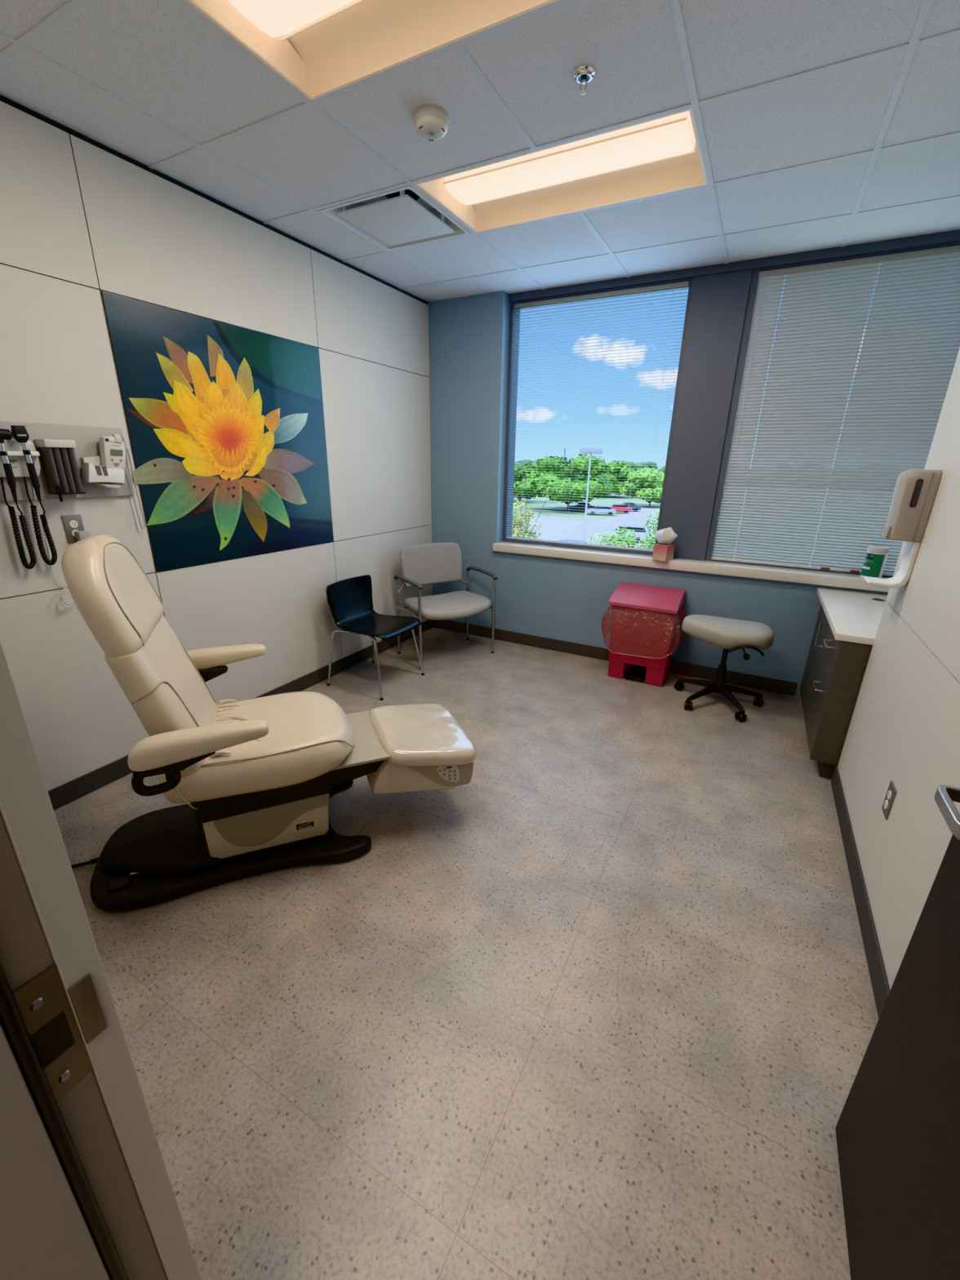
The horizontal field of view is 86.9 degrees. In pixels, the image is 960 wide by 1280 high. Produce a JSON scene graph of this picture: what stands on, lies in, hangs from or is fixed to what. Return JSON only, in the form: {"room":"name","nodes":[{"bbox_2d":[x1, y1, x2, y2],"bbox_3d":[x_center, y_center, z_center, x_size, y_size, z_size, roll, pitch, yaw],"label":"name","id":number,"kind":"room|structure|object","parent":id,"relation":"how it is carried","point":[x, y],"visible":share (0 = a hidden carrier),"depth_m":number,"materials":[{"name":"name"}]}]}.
{"room":"examination room","nodes":[
{"label":"examination room","id":0,"kind":"room"},
{"bbox_2d":[0,94,432,791],"bbox_3d":[-1.376,-1.029,2.916,0.120,3.034,4.202,11,22,26],"label":"wall","id":1,"kind":"structure","parent":0,"point":[81,218],"depth_m":2.44,"materials":[{"name":"grey paint"}]},
{"bbox_2d":[0,440,74,607],"bbox_3d":[-1.814,-0.439,2.032,0.070,0.681,0.220,11,22,26],"label":"transformer","id":2,"kind":"object","parent":1,"relation":"attached to","point":[14,449],"visible":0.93,"depth_m":1.98,"materials":[{"name":"white plastic"}]},
{"bbox_2d":[8,459,17,462],"bbox_3d":[-1.802,-0.689,1.954,0.001,0.012,0.031,11,22,26],"label":"print","id":3,"kind":"object","parent":2,"relation":"on","point":[11,460],"depth_m":1.96,"materials":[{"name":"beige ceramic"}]},
{"bbox_2d":[0,428,36,568],"bbox_3d":[-1.801,-0.535,1.965,0.069,0.530,0.072,11,22,26],"label":"otoscope","id":4,"kind":"object","parent":2,"relation":"hanging from","point":[5,434],"visible":1,"depth_m":1.98,"materials":[{"name":"black plastic"}]},
{"bbox_2d":[5,450,39,455],"bbox_3d":[-1.797,-0.707,1.922,0.034,0.019,0.203,11,22,26],"label":"shelf","id":5,"kind":"object","parent":2,"relation":"attached to","point":[9,452],"depth_m":1.95,"materials":[{"name":"white plastic"}]},
{"bbox_2d":[10,425,57,565],"bbox_3d":[-1.769,-0.564,2.023,0.065,0.539,0.057,11,22,26],"label":"ophthalmoscope","id":6,"kind":"object","parent":2,"relation":"hanging from","point":[19,433],"visible":0.99,"depth_m":2.02,"materials":[{"name":"black plastic"}]},
{"bbox_2d":[0,421,134,501],"bbox_3d":[-1.822,-0.700,1.993,0.018,0.292,0.830,11,22,26],"label":"board","id":7,"kind":"object","parent":1,"relation":"attached to","point":[86,438],"visible":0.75,"depth_m":2.14,"materials":[{"name":"white plastic"}]},
{"bbox_2d":[34,439,85,502],"bbox_3d":[-1.719,-0.697,2.087,0.080,0.238,0.110,11,22,26],"label":"dispenser","id":8,"kind":"object","parent":7,"relation":"attached to","point":[57,457],"visible":1,"depth_m":2.06,"materials":[{"name":"grey plastic"}]},
{"bbox_2d":[80,455,124,488],"bbox_3d":[-1.644,-0.738,2.229,0.074,0.135,0.186,11,22,26],"label":"holder","id":9,"kind":"object","parent":7,"relation":"attached to","point":[93,472],"visible":0.94,"depth_m":2.19,"materials":[{"name":"grey plastic"}]},
{"bbox_2d":[98,434,146,528],"bbox_3d":[-1.613,-0.710,2.301,0.060,0.418,0.144,11,22,26],"label":"thermometer","id":10,"kind":"object","parent":9,"relation":"in","point":[113,455],"visible":1,"depth_m":2.23,"materials":[{"name":"grey plastic"}]},
{"bbox_2d":[61,514,84,543],"bbox_3d":[-1.764,-0.484,2.206,0.009,0.118,0.072,11,22,26],"label":"wall outlet","id":11,"kind":"object","parent":1,"relation":"attached to","point":[72,523],"visible":0.87,"depth_m":2.20,"materials":[{"name":"silver metal"}]},
{"bbox_2d":[69,520,78,528],"bbox_3d":[-1.761,-0.502,2.198,0.003,0.033,0.033,11,22,26],"label":"socket","id":12,"kind":"object","parent":11,"relation":"attached to","point":[73,523],"depth_m":2.20,"materials":[{"name":"grey plastic"}]},
{"bbox_2d":[71,529,78,537],"bbox_3d":[-1.761,-0.464,2.212,0.003,0.033,0.033,11,22,26],"label":"socket","id":13,"kind":"object","parent":11,"relation":"attached to","point":[73,531],"depth_m":2.20,"materials":[{"name":"grey plastic"}]},
{"bbox_2d":[74,530,90,542],"bbox_3d":[-1.739,-0.443,2.223,0.039,0.067,0.043,11,22,26],"label":"adapter","id":14,"kind":"object","parent":11,"relation":"attached to","point":[80,535],"visible":0.5,"depth_m":2.20,"materials":[{"name":"white plastic"}]},
{"bbox_2d":[101,290,333,571],"bbox_3d":[-1.323,-1.084,2.853,0.010,1.205,1.271,11,22,26],"label":"flower picture","id":15,"kind":"object","parent":1,"relation":"attached to","point":[226,424],"visible":1,"depth_m":2.71,"materials":[{"name":"multicoloured"}]},
{"bbox_2d":[47,619,433,809],"bbox_3d":[-1.352,0.370,3.360,0.009,0.102,3.808,11,22,26],"label":"baseboard","id":16,"kind":"structure","parent":1,"relation":"attached to","point":[67,793],"depth_m":3.27,"materials":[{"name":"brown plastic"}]},
{"bbox_2d":[53,627,878,1279],"bbox_3d":[-0.039,0.996,1.983,3.950,0.120,5.650,11,22,26],"label":"floor","id":17,"kind":"structure","parent":0,"point":[598,1003],"depth_m":1.52,"materials":[{"name":"plastic"}]},
{"bbox_2d":[61,534,476,911],"bbox_3d":[-0.957,0.240,1.964,1.924,1.286,0.918,-7,21,-21],"label":"chair","id":18,"kind":"object","parent":17,"relation":"on","point":[258,776],"visible":1,"depth_m":1.91,"materials":[{"name":"beige leather"}]},
{"bbox_2d":[61,534,163,657],"bbox_3d":[-1.223,-0.165,1.698,0.196,0.356,0.524,-7,21,-21],"label":"cushion","id":19,"kind":"object","parent":18,"relation":"on","point":[117,602],"depth_m":1.54,"materials":[{"name":"beige leather"}]},
{"bbox_2d":[368,702,476,766],"bbox_3d":[-0.275,0.422,2.323,0.416,0.129,0.524,-7,21,-21],"label":"cushion","id":20,"kind":"object","parent":18,"relation":"on","point":[411,735],"depth_m":2.20,"materials":[{"name":"beige leather"}]},
{"bbox_2d":[325,574,424,700],"bbox_3d":[-0.753,-0.048,3.633,0.510,0.729,0.524,11,22,26],"label":"shell chair","id":21,"kind":"object","parent":17,"relation":"on","point":[349,600],"visible":1,"depth_m":3.61,"materials":[{"name":"black"}]},
{"bbox_2d":[394,542,497,669],"bbox_3d":[-0.290,-0.313,4.175,0.746,0.886,0.584,-12,23,-32],"label":"chair","id":22,"kind":"object","parent":17,"relation":"on","point":[421,564],"visible":0.99,"depth_m":4.16,"materials":[{"name":"grey plastic"}]},
{"bbox_2d":[608,582,685,686],"bbox_3d":[1.222,-0.045,3.812,0.477,0.672,0.367,11,22,26],"label":"bin","id":23,"kind":"object","parent":17,"relation":"on","point":[645,618],"visible":1,"depth_m":3.69,"materials":[{"name":"red plastic"}]},
{"bbox_2d":[604,631,679,658],"bbox_3d":[1.228,-0.095,3.786,0.581,0.365,0.392,11,22,26],"label":"bag","id":24,"kind":"object","parent":23,"relation":"in","point":[610,631],"visible":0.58,"depth_m":3.72,"materials":[{"name":"red plastic"}]},
{"bbox_2d":[674,614,773,721],"bbox_3d":[1.643,0.142,3.422,0.575,0.592,0.549,11,22,26],"label":"stool","id":25,"kind":"object","parent":17,"relation":"on","point":[726,633],"visible":1,"depth_m":3.28,"materials":[{"name":"beige leather"}]},
{"bbox_2d":[800,604,872,779],"bbox_3d":[2.251,0.257,2.887,0.662,0.752,1.094,11,22,26],"label":"base cabinet","id":26,"kind":"object","parent":17,"relation":"on","point":[834,672],"visible":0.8,"depth_m":2.59,"materials":[{"name":"brown laminate"}]},
{"bbox_2d":[816,587,887,644],"bbox_3d":[2.270,-0.119,2.752,0.673,0.036,1.118,11,22,26],"label":"countertop","id":27,"kind":"structure","parent":26,"relation":"on","point":[852,616],"depth_m":2.79,"materials":[{"name":"beige laminate"}]},
{"bbox_2d":[0,0,959,302],"bbox_3d":[0.004,-1.796,0.987,3.990,0.340,5.820,11,22,26],"label":"ceiling","id":28,"kind":"structure","parent":0,"point":[820,124],"depth_m":1.86,"materials":[{"name":"tile"}]},
{"bbox_2d":[186,0,559,100],"bbox_3d":[-0.210,-1.784,1.272,1.195,0.119,0.586,11,22,26],"label":"ceiling light","id":29,"kind":"object","parent":28,"relation":"attached to","point":[319,47],"visible":1,"depth_m":1.55,"materials":[{"name":"beige plastic"}]},
{"bbox_2d":[317,185,471,251],"bbox_3d":[-0.440,-2.292,2.690,0.582,0.131,0.582,11,22,26],"label":"ceiling vent","id":30,"kind":"object","parent":28,"relation":"in","point":[402,217],"visible":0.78,"depth_m":2.71,"materials":[{"name":"white metal"}]},
{"bbox_2d":[413,104,449,141],"bbox_3d":[-0.180,-1.904,1.883,0.132,0.066,0.132,11,22,26],"label":"smoke detector","id":31,"kind":"object","parent":28,"relation":"attached to","point":[431,122],"visible":1,"depth_m":1.85,"materials":[{"name":"grey plastic"}]},
{"bbox_2d":[414,108,707,232],"bbox_3d":[0.366,-2.131,2.289,1.195,0.119,0.586,11,22,26],"label":"ceiling light","id":32,"kind":"object","parent":28,"relation":"attached to","point":[661,155],"visible":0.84,"depth_m":2.34,"materials":[{"name":"beige plastic"}]},
{"bbox_2d":[572,65,595,95],"bbox_3d":[0.340,-1.825,1.664,0.076,0.050,0.076,11,22,26],"label":"sprinkler","id":33,"kind":"object","parent":28,"relation":"attached to","point":[582,74],"visible":1,"depth_m":1.65,"materials":[{"name":"silver metal"}]},
{"bbox_2d":[426,290,888,697],"bbox_3d":[1.260,-1.278,3.759,3.900,3.034,0.264,11,22,26],"label":"wall","id":34,"kind":"structure","parent":0,"point":[558,598],"depth_m":4.13,"materials":[{"name":"blue paint"}]},
{"bbox_2d":[433,619,796,695],"bbox_3d":[0.893,0.090,4.270,3.051,0.102,0.009,11,22,26],"label":"baseboard","id":35,"kind":"structure","parent":34,"relation":"attached to","point":[764,683],"depth_m":4.23,"materials":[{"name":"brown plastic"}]},
{"bbox_2d":[493,541,889,591],"bbox_3d":[1.512,-0.556,3.750,3.102,0.064,0.152,11,22,26],"label":"window sill","id":36,"kind":"structure","parent":34,"relation":"attached to","point":[820,578],"depth_m":3.65,"materials":[{"name":"beige laminate"}]},
{"bbox_2d":[652,527,677,561],"bbox_3d":[1.353,-0.707,3.713,0.108,0.239,0.177,-16,25,-39],"label":"tissue box","id":37,"kind":"object","parent":36,"relation":"on","point":[664,551],"visible":1,"depth_m":3.69,"materials":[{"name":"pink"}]},
{"bbox_2d":[859,545,889,578],"bbox_3d":[2.500,-0.491,3.211,0.115,0.203,0.115,11,22,26],"label":"wipes canister","id":38,"kind":"object","parent":36,"relation":"on","point":[876,556],"visible":0.99,"depth_m":3.17,"materials":[{"name":"green plastic"}]},
{"bbox_2d":[502,229,959,560],"bbox_3d":[1.538,-1.655,3.526,2.934,2.158,0.175,11,22,26],"label":"window","id":39,"kind":"structure","parent":34,"relation":"in","point":[509,444],"depth_m":3.47,"materials":[{"name":"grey metal"}]},
{"bbox_2d":[506,280,688,551],"bbox_3d":[0.802,-1.624,3.895,1.259,1.770,0.040,11,22,26],"label":"window blind","id":40,"kind":"object","parent":39,"relation":"attached to","point":[684,285],"visible":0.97,"depth_m":3.77,"materials":[{"name":"grey plastic"}]},
{"bbox_2d":[711,244,959,576],"bbox_3d":[2.245,-1.336,3.176,1.240,1.788,0.040,11,22,26],"label":"window blind","id":41,"kind":"object","parent":39,"relation":"attached to","point":[908,354],"visible":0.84,"depth_m":3.15,"materials":[{"name":"grey"}]},
{"bbox_2d":[706,241,959,577],"bbox_3d":[2.276,-1.352,3.221,1.262,1.814,0.140,11,22,26],"label":"window","id":42,"kind":"structure","parent":34,"relation":"in","point":[757,271],"depth_m":3.33,"materials":[{"name":"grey metal"}]},
{"bbox_2d":[837,347,959,991],"bbox_3d":[1.811,-0.435,1.393,0.658,3.034,4.172,11,22,26],"label":"wall","id":43,"kind":"structure","parent":0,"point":[904,729],"depth_m":1.74,"materials":[{"name":"grey paint"}]},
{"bbox_2d":[831,766,889,1019],"bbox_3d":[1.187,1.074,1.488,0.009,0.102,2.682,11,22,26],"label":"baseboard","id":44,"kind":"structure","parent":43,"relation":"attached to","point":[878,978],"depth_m":1.82,"materials":[{"name":"grey plastic"}]},
{"bbox_2d":[881,780,897,819],"bbox_3d":[1.431,0.560,1.776,0.009,0.118,0.072,11,22,26],"label":"wall outlet","id":45,"kind":"object","parent":43,"relation":"attached to","point":[891,791],"visible":1,"depth_m":1.76,"materials":[{"name":"silver metal"}]},
{"bbox_2d":[884,800,888,808],"bbox_3d":[1.428,0.579,1.784,0.003,0.033,0.033,11,22,26],"label":"socket","id":46,"kind":"object","parent":45,"relation":"attached to","point":[886,802],"depth_m":1.78,"materials":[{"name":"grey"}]},
{"bbox_2d":[887,790,891,799],"bbox_3d":[1.429,0.541,1.771,0.003,0.033,0.033,11,22,26],"label":"socket","id":47,"kind":"object","parent":45,"relation":"attached to","point":[889,792],"depth_m":1.77,"materials":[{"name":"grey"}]},
{"bbox_2d":[835,784,959,1279],"bbox_3d":[0.667,0.333,0.515,0.122,2.112,0.923,11,22,26],"label":"door","id":48,"kind":"structure","parent":43,"relation":"in","point":[897,1128],"depth_m":0.91,"materials":[{"name":"brown wood"}]},
{"bbox_2d":[863,469,942,588],"bbox_3d":[1.689,-0.445,2.040,0.130,0.455,0.146,11,22,26],"label":"dispenser","id":49,"kind":"object","parent":43,"relation":"attached to","point":[915,491],"visible":1,"depth_m":1.97,"materials":[{"name":"beige plastic"}]},
{"bbox_2d":[863,541,920,588],"bbox_3d":[1.687,-0.321,2.085,0.130,0.190,0.124,11,22,26],"label":"drip tray","id":50,"kind":"object","parent":49,"relation":"on","point":[902,576],"depth_m":2.05,"materials":[{"name":"white plastic"}]},
{"bbox_3d":[-0.618,-0.126,0.390,3.950,3.034,0.170,11,22,26],"label":"wall","id":51,"kind":"structure","parent":0,"visible":0},
{"bbox_2d":[0,641,201,1279],"bbox_3d":[-0.029,0.412,0.206,1.125,2.160,0.228,11,22,26],"label":"door frame","id":52,"kind":"structure","parent":51,"relation":"attached to","point":[86,1193],"depth_m":0.49,"materials":[{"name":"grey"}]},
{"label":"outside","id":53,"kind":"structure","parent":0,"visible":0},
{"bbox_2d":[524,508,659,548],"bbox_3d":[16.441,-14.937,66.688,28.254,0.001,69.827,11,22,26],"label":"car park","id":54,"kind":"structure","parent":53,"point":[632,513],"depth_m":71.36,"materials":[{"name":"grey asphalt"}]},
{"bbox_2d":[555,539,590,550],"bbox_3d":[7.021,-7.393,42.106,4.600,1.720,1.800,8,20,19],"label":"car","id":55,"kind":"object","parent":54,"relation":"on","point":[569,540],"visible":0.02,"depth_m":41.73,"materials":[{"name":"blue paint"}]},
{"bbox_2d":[568,502,595,511],"bbox_3d":[17.376,-22.682,86.479,4.580,1.470,1.800,3,19,6],"label":"car","id":56,"kind":"object","parent":54,"relation":"on","point":[582,507],"visible":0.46,"depth_m":85.68,"materials":[{"name":"grey paint"}]},
{"bbox_2d":[579,448,602,541],"bbox_3d":[8.857,-11.203,42.188,1.800,8.916,0.520,5,20,10],"label":"lamp post","id":57,"kind":"object","parent":54,"relation":"on","point":[581,450],"visible":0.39,"depth_m":40.96,"materials":[{"name":"white metal"}]},
{"bbox_2d":[586,505,616,515],"bbox_3d":[19.363,-20.767,81.136,4.580,1.470,1.800,3,19,6],"label":"car","id":58,"kind":"object","parent":54,"relation":"on","point":[608,510],"visible":0.87,"depth_m":80.33,"materials":[{"name":"grey paint"}]},
{"bbox_2d":[609,503,631,512],"bbox_3d":[23.003,-21.990,84.799,4.580,1.470,1.800,3,19,6],"label":"car","id":59,"kind":"object","parent":54,"relation":"on","point":[616,506],"visible":0.6,"depth_m":83.92,"materials":[{"name":"red paint"}]},
{"bbox_2d":[603,524,648,542],"bbox_3d":[15.565,-11.405,53.948,4.600,1.720,1.800,7,20,17],"label":"car","id":60,"kind":"object","parent":54,"relation":"on","point":[635,527],"visible":0.49,"depth_m":52.95,"materials":[{"name":"white paint"}]},
{"bbox_2d":[623,502,641,511],"bbox_3d":[25.690,-23.268,88.569,4.580,1.470,1.800,3,19,6],"label":"car","id":61,"kind":"object","parent":54,"relation":"on","point":[633,505],"visible":0.52,"depth_m":87.65,"materials":[{"name":"blue paint"}]},
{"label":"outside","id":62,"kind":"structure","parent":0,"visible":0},
{"bbox_2d":[512,519,581,545],"bbox_3d":[4.441,-12.378,58.724,13.389,0.001,32.449,11,22,26],"label":"concrete apron","id":63,"kind":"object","parent":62,"point":[556,523],"visible":0.43,"depth_m":63.36,"materials":[{"name":"grey concrete"}]},
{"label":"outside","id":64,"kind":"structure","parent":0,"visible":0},
{"bbox_2d":[587,516,617,530],"bbox_3d":[16.950,-16.296,70.486,1.896,0.001,19.860,11,22,26],"label":"concrete path","id":65,"kind":"structure","parent":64,"point":[610,519],"depth_m":70.39,"materials":[{"name":"grey concrete"}]},
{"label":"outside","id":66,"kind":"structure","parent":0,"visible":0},
{"bbox_2d":[533,506,623,519],"bbox_3d":[16.707,-21.732,85.958,15.260,0.001,23.929,11,22,26],"label":"traffic island","id":67,"kind":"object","parent":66,"point":[563,511],"visible":0.62,"depth_m":82.27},
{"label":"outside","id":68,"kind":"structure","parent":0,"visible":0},
{"bbox_2d":[512,479,902,577],"bbox_3d":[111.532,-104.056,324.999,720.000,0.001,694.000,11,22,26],"label":"lawn","id":69,"kind":"structure","parent":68,"point":[539,505],"depth_m":91.28,"materials":[{"name":"green plant"}]},
{"bbox_2d":[513,462,537,501],"bbox_3d":[8.359,-32.558,104.493,12.464,8.178,9.209,11,22,26],"label":"tree","id":70,"kind":"object","parent":69,"relation":"on","point":[527,467],"visible":0.25,"depth_m":103.40,"materials":[{"name":"green plant"}]},
{"bbox_2d":[511,496,546,543],"bbox_3d":[2.428,-7.589,35.801,4.077,6.175,5.052,-10,22,-28],"label":"bush","id":71,"kind":"object","parent":69,"relation":"on","point":[522,530],"visible":0.32,"depth_m":33.92,"materials":[{"name":"green plant"}]},
{"bbox_2d":[535,456,571,466],"bbox_3d":[22.921,-50.855,154.694,13.569,9.940,14.183,11,22,26],"label":"tree","id":72,"kind":"object","parent":69,"relation":"on","point":[562,457],"visible":0.02,"depth_m":151.89,"materials":[{"name":"green plant"}]},
{"bbox_2d":[515,453,617,510],"bbox_3d":[14.830,-27.332,87.715,15.620,9.543,17.312,11,22,26],"label":"tree","id":73,"kind":"object","parent":69,"relation":"on","point":[536,489],"visible":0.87,"depth_m":84.52,"materials":[{"name":"green plant"}]},
{"bbox_2d":[587,460,637,497],"bbox_3d":[31.506,-39.952,125.784,16.819,8.818,17.366,11,22,26],"label":"tree","id":74,"kind":"object","parent":69,"relation":"on","point":[615,472],"visible":0.38,"depth_m":121.45,"materials":[{"name":"green plant"}]},
{"bbox_2d":[587,527,640,554],"bbox_3d":[9.651,-6.268,36.395,3.898,3.518,3.847,11,22,26],"label":"shrub","id":75,"kind":"object","parent":69,"relation":"on","point":[611,540],"visible":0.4,"depth_m":35.61,"materials":[{"name":"green plant"}]},
{"bbox_2d":[620,463,652,479],"bbox_3d":[55.555,-57.641,178.274,13.217,8.151,15.072,11,22,26],"label":"tree","id":76,"kind":"object","parent":69,"relation":"on","point":[634,466],"visible":0.08,"depth_m":174.70,"materials":[{"name":"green plant"}]},
{"bbox_2d":[619,467,664,506],"bbox_3d":[33.186,-29.915,99.363,10.991,7.314,11.063,11,22,26],"label":"tree","id":77,"kind":"object","parent":69,"relation":"on","point":[645,475],"visible":0.77,"depth_m":96.10,"materials":[{"name":"green plant"}]},
{"bbox_2d":[637,510,659,555],"bbox_3d":[13.208,-7.050,37.153,3.309,4.631,3.979,11,22,26],"label":"bush","id":78,"kind":"object","parent":69,"relation":"on","point":[655,523],"visible":0.18,"depth_m":37.16,"materials":[{"name":"green plant"}]},
{"bbox_2d":[514,459,905,489],"bbox_3d":[73.784,-87.334,260.599,553.569,10.207,108.700,11,22,26],"label":"treeline","id":79,"kind":"object","parent":69,"relation":"on","point":[649,463],"visible":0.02,"depth_m":244.92,"materials":[{"name":"green plant"}]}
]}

